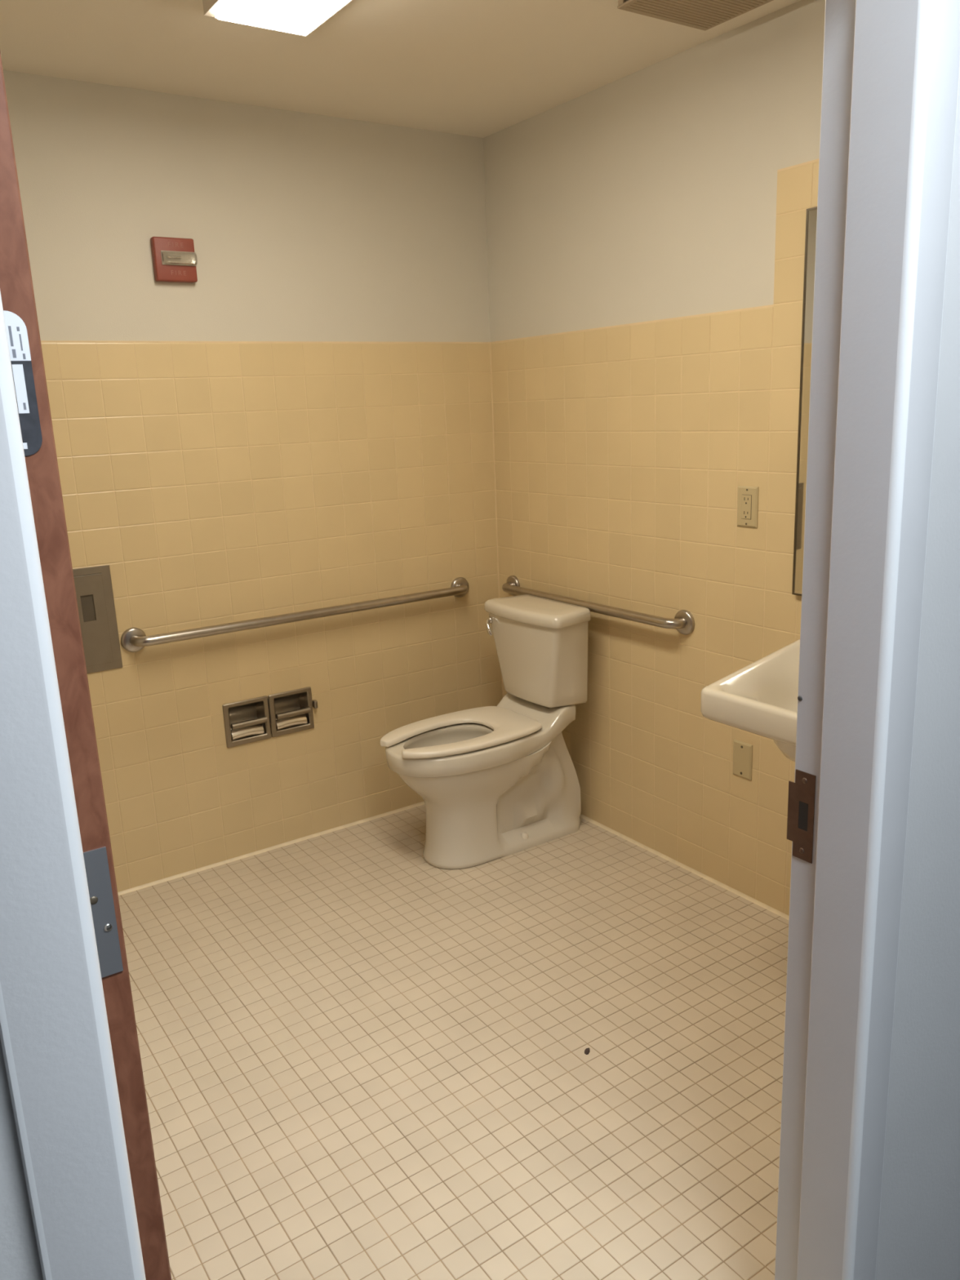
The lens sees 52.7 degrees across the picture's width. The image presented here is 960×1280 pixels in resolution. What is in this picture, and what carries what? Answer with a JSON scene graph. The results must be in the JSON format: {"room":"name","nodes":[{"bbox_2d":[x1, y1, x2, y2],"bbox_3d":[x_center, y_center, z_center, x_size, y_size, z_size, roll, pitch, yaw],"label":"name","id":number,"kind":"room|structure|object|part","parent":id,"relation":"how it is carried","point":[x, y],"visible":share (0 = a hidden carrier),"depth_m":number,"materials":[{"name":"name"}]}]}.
{"room":"public restroom","nodes":[
{"label":"public restroom","id":0,"kind":"room"},
{"bbox_2d":[3,70,502,892],"bbox_3d":[-0.947,-0.426,3.159,2.354,2.440,0.142,-11,16,-33],"label":"wall","id":1,"kind":"structure","parent":0,"point":[305,422],"depth_m":3.21,"materials":[{"name":"beige tile"}]},
{"bbox_2d":[72,564,122,673],"bbox_3d":[-1.303,-0.037,2.899,0.418,0.327,0.012,-11,16,-33],"label":"dispenser","id":2,"kind":"object","parent":1,"relation":"attached to","point":[93,584],"visible":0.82,"depth_m":2.98,"materials":[{"name":"metal"}]},
{"bbox_3d":[-1.303,-0.038,2.898,0.362,0.281,0.005,-11,16,-33],"label":"door panel","id":3,"kind":"part","parent":2,"relation":"part of","materials":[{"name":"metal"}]},
{"bbox_2d":[150,236,197,282],"bbox_3d":[-0.917,-1.145,2.915,0.124,0.124,0.051,-11,16,-33],"label":"fire alarm strobe","id":4,"kind":"object","parent":1,"relation":"attached to","point":[175,260],"visible":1,"depth_m":2.91,"materials":[{"name":"red plastic"}]},
{"bbox_2d":[222,686,317,747],"bbox_3d":[-0.742,0.261,3.395,0.337,0.154,0.094,-11,16,-33],"label":"toilet paper holder","id":5,"kind":"object","parent":1,"relation":"attached to","point":[247,721],"visible":1,"depth_m":3.38,"materials":[{"name":"metal"}]},
{"bbox_2d":[230,723,263,740],"bbox_3d":[-0.811,0.311,3.352,0.113,0.044,0.049,-11,16,-33],"label":"hood","id":6,"kind":"object","parent":5,"relation":"attached to","point":[238,731],"depth_m":3.33,"materials":[{"name":"silver metal"}]},
{"bbox_2d":[275,713,306,730],"bbox_3d":[-0.677,0.285,3.440,0.113,0.044,0.049,-11,16,-33],"label":"hood","id":7,"kind":"object","parent":5,"relation":"attached to","point":[284,722],"depth_m":3.42,"materials":[{"name":"silver metal"}]},
{"bbox_2d":[117,800,425,895],"bbox_3d":[-0.860,0.767,3.384,2.350,0.009,0.008,-11,16,-33],"label":"baseboard","id":8,"kind":"structure","parent":1,"relation":"attached to","point":[169,878],"depth_m":3.45,"materials":[{"name":"beige tile"}]},
{"bbox_2d":[120,577,468,652],"bbox_3d":[-0.568,-0.096,3.366,1.311,0.079,0.070,-11,16,-33],"label":"grab bar","id":9,"kind":"object","parent":1,"relation":"attached to","point":[132,639],"visible":1,"depth_m":3.26,"materials":[{"name":"metal"}]},
{"bbox_2d":[0,0,800,137],"bbox_3d":[-0.338,-1.462,1.933,2.610,0.100,2.452,-11,16,-33],"label":"ceiling","id":10,"kind":"structure","parent":0,"point":[482,68],"depth_m":2.58,"materials":[{"name":"paint"}]},
{"bbox_2d":[202,0,351,35],"bbox_3d":[-0.170,-1.343,1.759,0.256,0.060,1.240,-11,16,-33],"label":"ceiling light","id":11,"kind":"object","parent":10,"relation":"attached to","point":[300,17],"visible":1,"depth_m":2.16,"materials":[{"name":"beige plastic"}]},
{"bbox_2d":[617,0,773,31],"bbox_3d":[0.538,-1.517,2.274,0.302,0.020,0.304,-11,16,-33],"label":"exhaust fan","id":12,"kind":"object","parent":10,"relation":"attached to","point":[703,15],"visible":1,"depth_m":2.34,"materials":[{"name":"beige plastic"}]},
{"bbox_2d":[118,804,788,1279],"bbox_3d":[-0.206,1.025,2.485,2.610,0.120,2.568,-11,16,-33],"label":"floor","id":13,"kind":"structure","parent":0,"point":[362,1057],"depth_m":2.30,"materials":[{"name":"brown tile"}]},
{"bbox_2d":[380,594,591,869],"bbox_3d":[0.015,0.319,3.340,0.735,0.834,0.428,-11,16,-33],"label":"toilet","id":14,"kind":"object","parent":13,"relation":"on","point":[500,780],"visible":1,"depth_m":3.29,"materials":[{"name":"beige ceramic"}]},
{"bbox_3d":[-0.070,0.310,3.278,0.526,0.021,0.351,-11,16,-33],"label":"seat","id":15,"kind":"part","parent":14,"relation":"part of","materials":[{"name":"beige plastic"}]},
{"bbox_3d":[0.022,0.485,3.380,0.735,0.492,0.364,-11,16,-33],"label":"bowl","id":16,"kind":"part","parent":14,"relation":"part of","materials":[{"name":"beige ceramic"}]},
{"bbox_3d":[0.032,-0.044,3.466,0.021,0.057,0.041,-6,14,-16],"label":"lever arm","id":17,"kind":"part","parent":14,"relation":"part of","materials":[{"name":"silver metal"}]},
{"bbox_3d":[0.034,-0.071,3.478,0.012,0.026,0.026,-11,16,-33],"label":"flush lever","id":18,"kind":"part","parent":14,"relation":"part of","materials":[{"name":"silver metal"}]},
{"bbox_3d":[0.190,-0.102,3.372,0.196,0.044,0.428,-11,16,-33],"label":"tank lid","id":19,"kind":"part","parent":14,"relation":"part of","materials":[{"name":"beige ceramic"}]},
{"bbox_3d":[0.200,0.062,3.414,0.182,0.295,0.404,-11,16,-33],"label":"tank","id":20,"kind":"part","parent":14,"relation":"part of","materials":[{"name":"beige ceramic"}]},
{"bbox_2d":[584,1048,590,1054],"bbox_3d":[0.256,0.983,2.317,0.013,0.005,0.024,0,14,9],"label":"scrap","id":21,"kind":"object","parent":13,"relation":"on","point":[587,1051],"visible":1,"depth_m":2.31,"materials":[{"name":"grey"}]},
{"bbox_2d":[0,78,959,1279],"bbox_3d":[0.732,-0.183,1.364,7.600,2.720,0.116,-11,16,-33],"label":"wall","id":22,"kind":"structure","parent":0,"point":[919,1236],"depth_m":1.31,"materials":[{"name":"paint"}]},
{"bbox_2d":[0,52,171,1279],"bbox_3d":[-0.580,0.238,1.181,0.066,2.026,0.924,-11,16,-33],"label":"door","id":23,"kind":"structure","parent":22,"relation":"in","point":[16,287],"depth_m":0.76,"materials":[{"name":"red wood"}]},
{"bbox_3d":[-0.340,-0.218,0.693,0.029,0.034,0.001,-11,16,-33],"label":"white panel","id":24,"kind":"part","parent":23,"relation":"part of","materials":[{"name":"white plastic"}]},
{"bbox_3d":[-0.334,-0.170,0.707,0.008,0.060,0.001,-11,16,-33],"label":"white panel","id":25,"kind":"part","parent":23,"relation":"part of","materials":[{"name":"white plastic"}]},
{"bbox_2d":[0,0,959,1279],"bbox_3d":[0.075,0.230,0.996,1.042,2.102,0.146,-11,16,-33],"label":"trim","id":26,"kind":"structure","parent":22,"relation":"attached to","point":[891,77],"depth_m":1.10,"materials":[{"name":"grey paint"}]},
{"bbox_3d":[0.435,0.238,1.314,0.001,0.126,0.042,-11,16,-33],"label":"strike plate","id":27,"kind":"part","parent":26,"relation":"part of","materials":[{"name":"brown metal"}]},
{"bbox_2d":[483,0,825,915],"bbox_3d":[0.730,-0.421,2.902,0.140,2.460,2.452,-11,16,-33],"label":"wall","id":28,"kind":"structure","parent":0,"point":[646,228],"depth_m":2.98,"materials":[{"name":"beige tile"}]},
{"bbox_2d":[502,575,694,635],"bbox_3d":[0.357,-0.128,3.364,0.070,0.079,0.980,-11,16,-33],"label":"grab bar","id":29,"kind":"object","parent":28,"relation":"attached to","point":[683,621],"visible":0.98,"depth_m":3.17,"materials":[{"name":"metal"}]},
{"bbox_2d":[580,813,789,919],"bbox_3d":[0.755,0.774,3.089,0.008,0.009,2.312,-11,16,-33],"label":"baseboard","id":30,"kind":"structure","parent":28,"relation":"attached to","point":[659,854],"depth_m":3.18,"materials":[{"name":"beige tile"}]},
{"bbox_2d":[733,738,752,780],"bbox_3d":[0.789,0.361,2.914,0.007,0.112,0.071,-11,16,-33],"label":"blank cover plate","id":31,"kind":"object","parent":28,"relation":"attached to","point":[742,751],"visible":1,"depth_m":2.91,"materials":[{"name":"beige plastic"}]},
{"bbox_2d":[737,485,758,528],"bbox_3d":[0.755,-0.377,2.740,0.008,0.115,0.072,-11,16,-33],"label":"wall outlet","id":32,"kind":"object","parent":28,"relation":"attached to","point":[748,496],"visible":1,"depth_m":2.73,"materials":[{"name":"beige plastic"}]},
{"bbox_2d":[741,494,751,519],"bbox_3d":[0.753,-0.376,2.738,0.002,0.067,0.033,-11,16,-33],"label":"receptacle","id":33,"kind":"object","parent":32,"relation":"attached to","point":[745,499],"depth_m":2.74,"materials":[{"name":"beige plastic"}]},
{"bbox_2d":[701,639,799,761],"bbox_3d":[0.848,0.159,2.237,0.573,0.220,0.544,-11,16,-33],"label":"sink","id":34,"kind":"object","parent":28,"relation":"attached to","point":[760,698],"visible":0.39,"depth_m":2.22,"materials":[{"name":"beige ceramic"}]},
{"bbox_2d":[791,206,817,595],"bbox_3d":[1.012,-0.549,2.290,0.015,0.980,0.610,-11,16,-33],"label":"wall mirror","id":35,"kind":"object","parent":28,"relation":"attached to","point":[811,213],"visible":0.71,"depth_m":2.51,"materials":[{"name":"clear glass"}]}
]}

